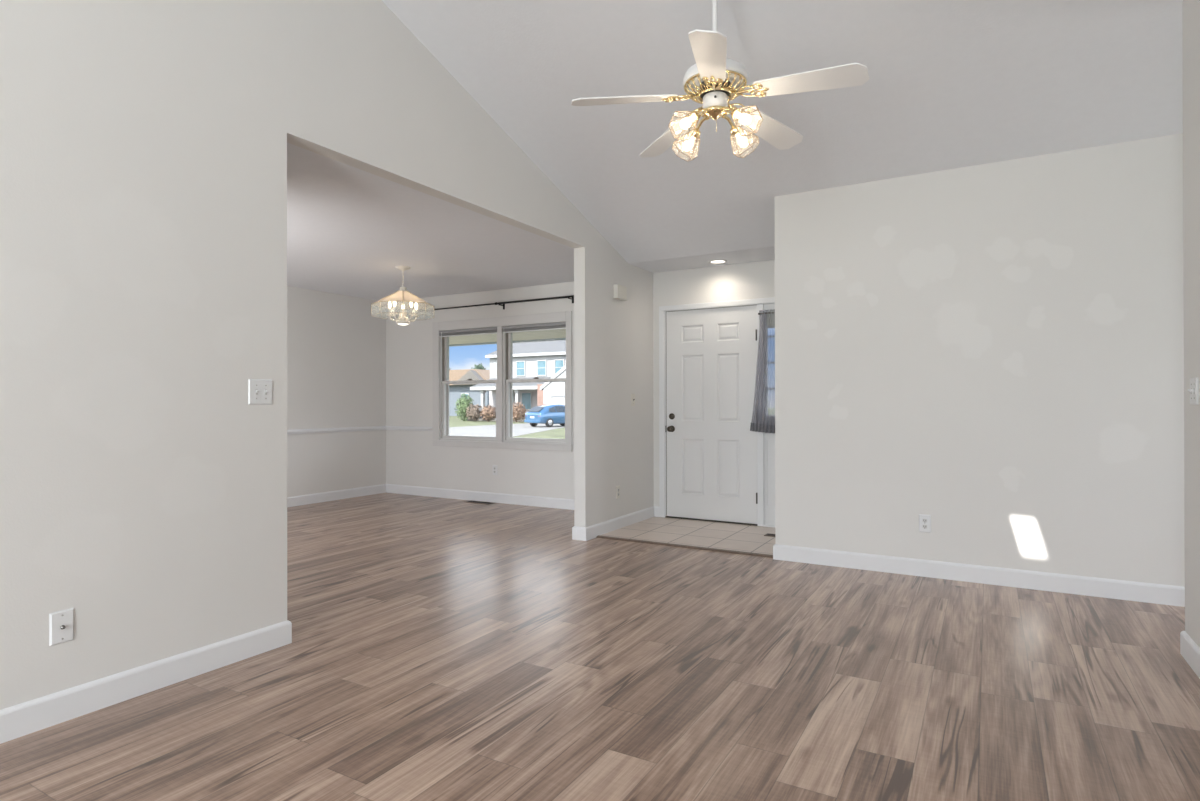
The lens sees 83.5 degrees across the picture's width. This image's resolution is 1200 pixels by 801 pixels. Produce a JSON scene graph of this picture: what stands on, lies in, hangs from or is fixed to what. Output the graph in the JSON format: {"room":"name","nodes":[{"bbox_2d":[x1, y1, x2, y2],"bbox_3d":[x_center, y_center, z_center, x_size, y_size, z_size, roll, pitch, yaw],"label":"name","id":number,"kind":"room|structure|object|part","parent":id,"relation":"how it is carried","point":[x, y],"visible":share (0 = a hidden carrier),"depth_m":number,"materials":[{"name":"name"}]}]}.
{"room":"empty living room","nodes":[
{"label":"empty living room","id":0,"kind":"room"},
{"bbox_2d":[0,0,653,709],"bbox_3d":[-1.939,-0.865,2.558,0.108,4.046,9.684,0,0,30],"label":"wall","id":1,"kind":"structure","parent":0,"point":[143,143],"depth_m":2.78,"materials":[{"name":"paint"}]},
{"bbox_2d":[49,608,73,645],"bbox_3d":[-1.937,0.818,2.424,0.018,0.118,0.074,0,0,30],"label":"cable plate","id":2,"kind":"object","parent":1,"relation":"attached to","point":[61,623],"visible":1,"depth_m":2.42,"materials":[{"name":"plastic"}]},
{"bbox_2d":[248,379,271,404],"bbox_3d":[-1.555,-0.039,3.090,0.018,0.116,0.118,0,0,30],"label":"light switch","id":3,"kind":"object","parent":1,"relation":"attached to","point":[259,390],"visible":1,"depth_m":3.08,"materials":[{"name":"plastic"}]},
{"bbox_2d":[0,484,573,743],"bbox_3d":[-3.494,1.109,3.511,3.796,0.110,9.584,0,0,30],"label":"baseboard","id":4,"kind":"structure","parent":1,"relation":"attached to","point":[22,719],"depth_m":2.78,"materials":[{"name":"paint"}]},
{"bbox_2d":[572,506,658,540],"bbox_3d":[0.182,1.109,6.155,0.192,0.110,1.326,0,0,30],"label":"baseboard","id":5,"kind":"structure","parent":1,"relation":"attached to","point":[590,532],"depth_m":5.95,"materials":[{"name":"paint"}]},
{"bbox_2d":[616,485,619,498],"bbox_3d":[0.165,0.827,6.066,0.009,0.116,0.072,0,0,30],"label":"wall outlet","id":6,"kind":"object","parent":1,"relation":"attached to","point":[618,486],"visible":1,"depth_m":6.06,"materials":[{"name":"plastic"}]},
{"bbox_2d":[613,284,626,300],"bbox_3d":[0.184,-0.975,6.070,0.050,0.123,0.190,0,0,30],"label":"door chime","id":7,"kind":"object","parent":1,"relation":"attached to","point":[620,292],"visible":1,"depth_m":6.03,"materials":[{"name":"white plastic"}]},
{"bbox_2d":[631,394,634,405],"bbox_3d":[0.317,-0.004,6.326,0.018,0.116,0.072,0,0,30],"label":"light switch","id":8,"kind":"object","parent":1,"relation":"attached to","point":[632,395],"visible":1,"depth_m":6.32,"materials":[{"name":"white plastic"}]},
{"bbox_2d":[287,286,385,496],"bbox_3d":[-3.832,-0.046,6.828,0.100,2.440,4.184,0,0,30],"label":"wall","id":9,"kind":"structure","parent":0,"point":[336,350],"depth_m":7.91,"materials":[{"name":"paint"}]},
{"bbox_2d":[287,143,573,300],"bbox_3d":[-2.172,-1.303,5.928,3.882,0.061,4.404,0,0,30],"label":"ceiling","id":10,"kind":"structure","parent":0,"point":[349,228],"depth_m":5.43,"materials":[{"name":"paint"}]},
{"bbox_2d":[371,266,433,324],"bbox_3d":[-1.875,-0.993,6.403,0.542,0.556,0.542,0,0,-39],"label":"chandelier","id":11,"kind":"object","parent":10,"relation":"hanging from","point":[402,299],"visible":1,"depth_m":6.37,"materials":[{"name":"beige glass"}]},
{"bbox_3d":[-2.067,-0.971,6.393,0.254,0.133,0.207,0,0,30],"label":"glass panel","id":12,"kind":"part","parent":11,"relation":"part of","materials":[{"name":"clear glass"}]},
{"bbox_3d":[-1.865,-0.972,6.211,0.207,0.133,0.254,0,0,30],"label":"glass panel","id":13,"kind":"part","parent":11,"relation":"part of","materials":[{"name":"glass"}]},
{"bbox_3d":[-1.967,-0.971,6.566,0.253,0.133,0.206,0,0,30],"label":"glass panel","id":14,"kind":"part","parent":11,"relation":"part of","materials":[{"name":"clear glass"}]},
{"bbox_3d":[-1.970,-0.813,6.413,0.124,0.120,0.056,0,0,-12],"label":"candle arm","id":15,"kind":"part","parent":11,"relation":"part of"},
{"bbox_3d":[-1.901,-0.814,6.312,0.056,0.120,0.124,0,0,30],"label":"candle arm","id":16,"kind":"part","parent":11,"relation":"part of"},
{"bbox_3d":[-1.876,-1.144,6.403,0.019,0.197,0.020,0,0,-11],"label":"chain","id":17,"kind":"part","parent":11,"relation":"part of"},
{"bbox_3d":[-1.804,-0.814,6.341,0.126,0.120,0.055,0,0,30],"label":"candle arm","id":18,"kind":"part","parent":11,"relation":"part of"},
{"bbox_3d":[-1.801,-0.814,6.462,0.124,0.120,0.055,0,0,-21],"label":"candle arm","id":19,"kind":"part","parent":11,"relation":"part of"},
{"bbox_3d":[-1.885,-0.971,6.594,0.207,0.133,0.254,0,0,30],"label":"glass panel","id":20,"kind":"part","parent":11,"relation":"part of","materials":[{"name":"clear glass"}]},
{"bbox_3d":[-1.784,-0.972,6.239,0.253,0.133,0.206,0,0,30],"label":"glass panel","id":21,"kind":"part","parent":11,"relation":"part of","materials":[{"name":"clear glass"}]},
{"bbox_3d":[-1.712,-0.972,6.495,0.206,0.133,0.253,0,0,30],"label":"glass panel","id":22,"kind":"part","parent":11,"relation":"part of","materials":[{"name":"clear glass"}]},
{"bbox_2d":[386,260,774,505],"bbox_3d":[-0.436,-0.052,7.373,5.433,2.440,0.160,0,0,30],"label":"wall","id":23,"kind":"structure","parent":0,"point":[412,459],"depth_m":7.77,"materials":[{"name":"paint"}]},
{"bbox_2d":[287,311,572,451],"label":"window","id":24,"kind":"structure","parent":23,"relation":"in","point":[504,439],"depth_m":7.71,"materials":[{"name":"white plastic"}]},
{"bbox_3d":[-1.518,-0.518,8.008,0.859,0.632,0.034,0,0,30],"label":"sash","id":25,"kind":"part","parent":24,"relation":"part of","materials":[{"name":"white plastic"}]},
{"bbox_2d":[439,327,496,381],"bbox_3d":[-1.562,-0.533,7.932,0.895,0.619,0.052,0,0,30],"label":"window blind","id":26,"kind":"object","parent":24,"relation":"attached to","point":[489,330],"visible":1,"depth_m":7.94,"materials":[{"name":"plastic"}]},
{"bbox_3d":[-1.560,-0.774,7.936,0.883,0.012,0.028,0,0,30],"label":"rail","id":27,"kind":"part","parent":26,"relation":"part of","materials":[{"name":"plastic"}]},
{"bbox_3d":[-1.520,-0.190,8.002,0.907,1.335,0.147,0,0,30],"label":"frame","id":28,"kind":"part","parent":24,"relation":"part of","materials":[{"name":"white plastic"}]},
{"bbox_3d":[-1.537,0.108,7.971,0.859,0.691,0.034,0,0,30],"label":"sash","id":29,"kind":"part","parent":24,"relation":"part of","materials":[{"name":"clear glass"}]},
{"bbox_2d":[502,322,565,332],"bbox_3d":[-0.727,-0.808,7.456,0.868,0.075,0.042,0,0,30],"label":"window blind","id":30,"kind":"object","parent":24,"relation":"attached to","point":[557,325],"visible":1,"depth_m":7.44,"materials":[{"name":"plastic"}]},
{"bbox_3d":[-0.728,-0.777,7.455,0.856,0.012,0.028,0,0,30],"label":"rail","id":31,"kind":"part","parent":30,"relation":"part of","materials":[{"name":"plastic"}]},
{"bbox_3d":[-0.688,-0.193,7.521,0.880,1.335,0.147,0,0,30],"label":"frame","id":32,"kind":"part","parent":24,"relation":"part of","materials":[{"name":"white plastic"}]},
{"bbox_3d":[-0.704,0.105,7.490,0.832,0.691,0.034,0,0,30],"label":"sash","id":33,"kind":"part","parent":24,"relation":"part of","materials":[{"name":"clear glass"}]},
{"bbox_3d":[-0.686,-0.521,7.526,0.832,0.632,0.034,0,0,30],"label":"sash","id":34,"kind":"part","parent":24,"relation":"part of","materials":[{"name":"white plastic"}]},
{"bbox_2d":[493,465,496,474],"bbox_3d":[-1.209,0.799,7.721,0.072,0.116,0.009,0,0,30],"label":"wall outlet","id":35,"kind":"object","parent":23,"relation":"attached to","point":[494,466],"visible":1,"depth_m":7.71,"materials":[{"name":"plastic"}]},
{"bbox_2d":[419,295,573,315],"bbox_3d":[-1.205,-1.077,7.670,2.280,0.080,0.098,0,0,30],"label":"curtain rod","id":36,"kind":"object","parent":23,"relation":"attached to","point":[571,297],"visible":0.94,"depth_m":7.55,"materials":[{"name":"black metal"}]},
{"bbox_3d":[-1.645,-1.096,7.889,1.200,0.016,0.017,0,0,30],"label":"rod","id":37,"kind":"part","parent":36,"relation":"part of","materials":[{"name":"black metal"}]},
{"bbox_2d":[665,305,757,523],"bbox_3d":[1.049,0.129,6.425,0.932,2.024,0.119,0,0,30],"label":"door","id":38,"kind":"structure","parent":23,"relation":"in","point":[711,353],"depth_m":6.42,"materials":[{"name":"paint"}]},
{"bbox_3d":[0.693,0.279,6.601,0.064,0.064,0.069,0,0,30],"label":"knob","id":39,"kind":"part","parent":38,"relation":"part of","materials":[{"name":"brown metal"}]},
{"bbox_2d":[659,297,774,525],"bbox_3d":[1.259,0.109,6.371,1.464,2.090,0.156,0,0,30],"label":"door frame","id":40,"kind":"structure","parent":23,"relation":"attached to","point":[760,302],"depth_m":6.36,"materials":[{"name":"paint"}]},
{"bbox_2d":[750,312,774,432],"bbox_3d":[1.601,-0.264,6.060,0.506,1.121,0.071,0,0,30],"label":"sheer curtain","id":41,"kind":"object","parent":23,"relation":"hanging from","point":[756,427],"visible":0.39,"depth_m":6.11,"materials":[{"name":"fabric"}]},
{"bbox_2d":[763,303,774,527],"bbox_3d":[1.683,0.134,6.107,0.373,2.038,0.110,0,0,30],"label":"window","id":42,"kind":"structure","parent":23,"relation":"in","point":[769,438],"depth_m":6.17,"materials":[{"name":"paint"}]},
{"bbox_2d":[0,493,1199,800],"bbox_3d":[-0.931,1.155,1.981,9.912,0.001,9.900,0,0,30],"label":"floor","id":43,"kind":"structure","parent":0,"point":[440,649],"depth_m":2.67,"materials":[{"name":"brown wood"}]},
{"bbox_2d":[465,500,494,503],"bbox_3d":[-1.381,1.168,7.711,0.360,0.006,0.120,0,0,30],"label":"floor vent","id":44,"kind":"object","parent":43,"relation":"in","point":[470,501],"visible":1,"depth_m":7.69,"materials":[{"name":"metal"}]},
{"bbox_2d":[596,535,772,557],"bbox_3d":[0.637,1.154,5.342,1.518,0.012,0.050,0,0,30],"label":"threshold strip","id":45,"kind":"object","parent":43,"relation":"on","point":[598,536],"visible":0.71,"depth_m":5.29,"materials":[{"name":"brown wood"}]},
{"bbox_2d":[600,517,774,554],"bbox_3d":[0.932,1.157,5.853,1.550,0.007,1.139,0,0,30],"label":"floor","id":46,"kind":"structure","parent":0,"point":[718,535],"depth_m":5.79,"materials":[{"name":"tile"}]},
{"bbox_2d":[382,0,1182,272],"bbox_3d":[0.296,-2.017,0.435,6.110,1.863,11.444,0,0,30],"label":"ceiling","id":47,"kind":"structure","parent":0,"point":[951,84],"depth_m":3.86,"materials":[{"name":"paint"}]},
{"bbox_2d":[709,260,726,263],"bbox_3d":[1.083,-1.274,6.174,0.168,0.008,0.168,0,0,30],"label":"recessed light","id":48,"kind":"object","parent":47,"relation":"in","point":[711,261],"visible":1,"depth_m":6.16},
{"bbox_2d":[571,0,868,161],"bbox_3d":[0.570,-1.644,3.051,1.215,0.993,1.275,0,0,30],"label":"ceiling fan","id":49,"kind":"object","parent":47,"relation":"hanging from","point":[715,79],"visible":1,"depth_m":2.99,"materials":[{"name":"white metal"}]},
{"bbox_3d":[0.108,-1.356,3.035,0.475,0.006,0.142,-5,12,-6],"label":"blade","id":50,"kind":"part","parent":49,"relation":"part of","materials":[{"name":"white wood"}]},
{"bbox_3d":[0.358,-1.356,3.462,0.142,0.006,0.475,-13,0,-24],"label":"blade","id":51,"kind":"part","parent":49,"relation":"part of","materials":[{"name":"white wood"}]},
{"bbox_3d":[0.388,-1.233,2.978,0.077,0.068,0.046,0,0,-35],"label":"bulb","id":52,"kind":"part","parent":49,"relation":"part of","materials":[{"name":"white glass"}]},
{"bbox_3d":[0.429,-1.233,3.215,0.046,0.068,0.077,0,0,-35],"label":"bulb","id":53,"kind":"part","parent":49,"relation":"part of","materials":[{"name":"white glass"}]},
{"bbox_3d":[0.453,-1.281,3.024,0.126,0.084,0.052,0,0,-35],"label":"light arm","id":54,"kind":"part","parent":49,"relation":"part of","materials":[{"name":"gold metal"}]},
{"bbox_3d":[0.475,-1.280,3.150,0.052,0.084,0.126,0,0,-35],"label":"light arm","id":55,"kind":"part","parent":49,"relation":"part of","materials":[{"name":"gold metal"}]},
{"bbox_3d":[0.437,-1.358,2.665,0.142,0.006,0.475,12,8,11],"label":"blade","id":56,"kind":"part","parent":49,"relation":"part of","materials":[{"name":"white wood"}]},
{"bbox_3d":[0.579,-1.281,3.002,0.052,0.084,0.126,0,0,-35],"label":"light arm","id":57,"kind":"part","parent":49,"relation":"part of","materials":[{"name":"gold metal"}]},
{"bbox_3d":[0.601,-1.281,3.129,0.126,0.084,0.052,0,0,-35],"label":"light arm","id":58,"kind":"part","parent":49,"relation":"part of","materials":[{"name":"gold metal"}]},
{"bbox_3d":[0.666,-1.233,3.175,0.077,0.068,0.046,0,0,-35],"label":"bulb","id":59,"kind":"part","parent":49,"relation":"part of","materials":[{"name":"white glass"}]},
{"bbox_3d":[0.626,-1.234,2.937,0.046,0.068,0.077,0,0,-35],"label":"bulb","id":60,"kind":"part","parent":49,"relation":"part of","materials":[{"name":"white glass"}]},
{"bbox_3d":[0.841,-1.357,3.357,0.475,0.006,0.142,7,-17,-41],"label":"blade","id":61,"kind":"part","parent":49,"relation":"part of","materials":[{"name":"white wood"}]},
{"bbox_3d":[0.890,-1.358,2.864,0.475,0.006,0.142,6,-9,30],"label":"blade","id":62,"kind":"part","parent":49,"relation":"part of","materials":[{"name":"white wood"}]},
{"bbox_2d":[775,133,1184,586],"bbox_3d":[3.501,-0.172,4.408,4.352,2.649,1.352,0,0,30],"label":"wall","id":63,"kind":"structure","parent":0,"point":[993,352],"depth_m":4.22,"materials":[{"name":"paint"}]},
{"bbox_2d":[919,514,930,532],"bbox_3d":[2.132,0.807,4.412,0.072,0.116,0.009,0,0,30],"label":"wall outlet","id":64,"kind":"object","parent":63,"relation":"attached to","point":[924,520],"visible":1,"depth_m":4.41,"materials":[{"name":"plastic"}]},
{"bbox_2d":[773,544,1184,606],"bbox_3d":[3.454,1.097,4.332,4.366,0.110,1.206,0,0,30],"label":"baseboard","id":65,"kind":"structure","parent":63,"relation":"attached to","point":[1172,595],"depth_m":4.21,"materials":[{"name":"paint"}]},
{"bbox_2d":[1182,0,1199,647],"bbox_3d":[0.796,-0.878,-0.254,0.110,4.046,7.554,0,0,30],"label":"wall","id":66,"kind":"structure","parent":0,"point":[1190,9],"depth_m":2.92,"materials":[{"name":"paint"}]},
{"bbox_2d":[1180,631,1199,678],"bbox_3d":[1.742,1.087,-0.739,2.250,0.110,7.468,0,0,30],"label":"baseboard","id":67,"kind":"structure","parent":66,"relation":"attached to","point":[1189,649],"depth_m":2.90,"materials":[{"name":"paint"}]},
{"bbox_2d":[1188,377,1197,404],"bbox_3d":[2.541,-0.040,2.886,0.018,0.116,0.118,0,0,30],"label":"light switch","id":68,"kind":"object","parent":66,"relation":"attached to","point":[1193,390],"visible":1,"depth_m":2.86,"materials":[{"name":"plastic"}]},
{"label":"outside","id":69,"kind":"structure","parent":0,"visible":0},
{"bbox_2d":[449,408,774,438],"bbox_3d":[-31.625,1.972,95.110,230.000,0.001,253.000,0,0,30],"label":"ground","id":70,"kind":"structure","parent":69,"point":[559,433],"depth_m":48.39,"materials":[{"name":"green plant"}]},
{"bbox_2d":[455,393,472,420],"bbox_3d":[-12.124,0.674,60.357,1.946,2.745,1.894,0,0,30],"label":"shrub","id":71,"kind":"object","parent":70,"relation":"on","point":[464,402],"visible":0.82,"depth_m":59.96,"materials":[{"name":"green plant"}]},
{"bbox_2d":[449,369,489,415],"bbox_3d":[-16.617,-0.955,86.723,13.600,5.750,11.300,0,0,30],"label":"house","id":72,"kind":"structure","parent":70,"relation":"on","point":[455,390],"depth_m":81.00,"materials":[{"name":"grey"}]},
{"bbox_2d":[466,403,481,420],"bbox_3d":[-11.071,1.121,59.057,1.621,1.800,1.537,0,0,-7],"label":"shrub","id":73,"kind":"object","parent":70,"relation":"on","point":[473,412],"visible":0.98,"depth_m":58.67,"materials":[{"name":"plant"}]},
{"bbox_2d":[471,363,485,369],"bbox_3d":[-20.478,-2.132,112.765,5.242,8.285,3.827,0,0,30],"label":"tree","id":74,"kind":"object","parent":70,"relation":"on","point":[479,366],"visible":0.09,"depth_m":112.38,"materials":[{"name":"green plant"}]},
{"bbox_2d":[480,404,495,421],"bbox_3d":[-9.589,1.089,58.140,1.593,1.620,1.645,0,0,0],"label":"shrub","id":75,"kind":"object","parent":70,"relation":"on","point":[488,412],"visible":0.98,"depth_m":57.75,"materials":[{"name":"orange plant"}]},
{"bbox_2d":[467,340,565,421],"bbox_3d":[-1.055,-2.182,61.106,19.800,8.000,15.970,0,0,30],"label":"house","id":76,"kind":"structure","parent":70,"relation":"on","point":[542,359],"depth_m":60.92,"materials":[{"name":"white"}]},
{"bbox_3d":[-7.300,-2.937,61.959,0.880,1.260,0.030,0,0,30],"label":"pane","id":77,"kind":"part","parent":76,"relation":"part of","materials":[{"name":"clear glass"}]},
{"bbox_3d":[-6.717,0.055,61.490,1.000,1.450,0.030,0,0,30],"label":"pane","id":78,"kind":"part","parent":76,"relation":"part of","materials":[{"name":"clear glass"}]},
{"bbox_3d":[-5.257,-2.945,60.777,0.880,1.260,0.030,0,0,30],"label":"pane","id":79,"kind":"part","parent":76,"relation":"part of","materials":[{"name":"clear glass"}]},
{"bbox_3d":[-3.595,-2.950,59.816,0.880,1.260,0.030,0,0,30],"label":"pane","id":80,"kind":"part","parent":76,"relation":"part of","materials":[{"name":"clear glass"}]},
{"bbox_2d":[513,401,527,421],"bbox_3d":[-7.008,0.979,56.368,2.090,1.912,2.060,0,0,30],"label":"shrub","id":81,"kind":"object","parent":70,"relation":"on","point":[519,410],"visible":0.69,"depth_m":55.99,"materials":[{"name":"orange plant"}]},
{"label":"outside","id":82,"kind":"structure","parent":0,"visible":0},
{"bbox_2d":[449,423,564,436],"bbox_3d":[-5.982,1.793,42.175,9.192,0.065,23.737,0,0,17],"label":"driveway","id":83,"kind":"structure","parent":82,"point":[526,428],"depth_m":40.62,"materials":[{"name":"concrete"}]},
{"bbox_2d":[524,404,564,426],"bbox_3d":[-3.004,1.010,45.843,4.240,1.510,1.840,0,0,-45],"label":"car","id":84,"kind":"object","parent":83,"relation":"on","point":[548,415],"visible":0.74,"depth_m":44.53,"materials":[{"name":"blue metal"}]},
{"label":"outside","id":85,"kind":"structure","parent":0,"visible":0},
{"bbox_2d":[449,311,774,344],"bbox_3d":[-0.345,-1.000,8.749,9.648,0.095,2.301,0,0,30],"label":"ceiling","id":86,"kind":"structure","parent":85,"point":[561,333],"depth_m":9.96,"materials":[{"name":"beige paint"}]},
{"bbox_2d":[449,325,774,346],"bbox_3d":[0.251,-1.056,9.780,9.848,0.260,0.060,0,0,30],"label":"fascia","id":87,"kind":"object","parent":86,"relation":"attached to","point":[555,339],"depth_m":10.62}
]}

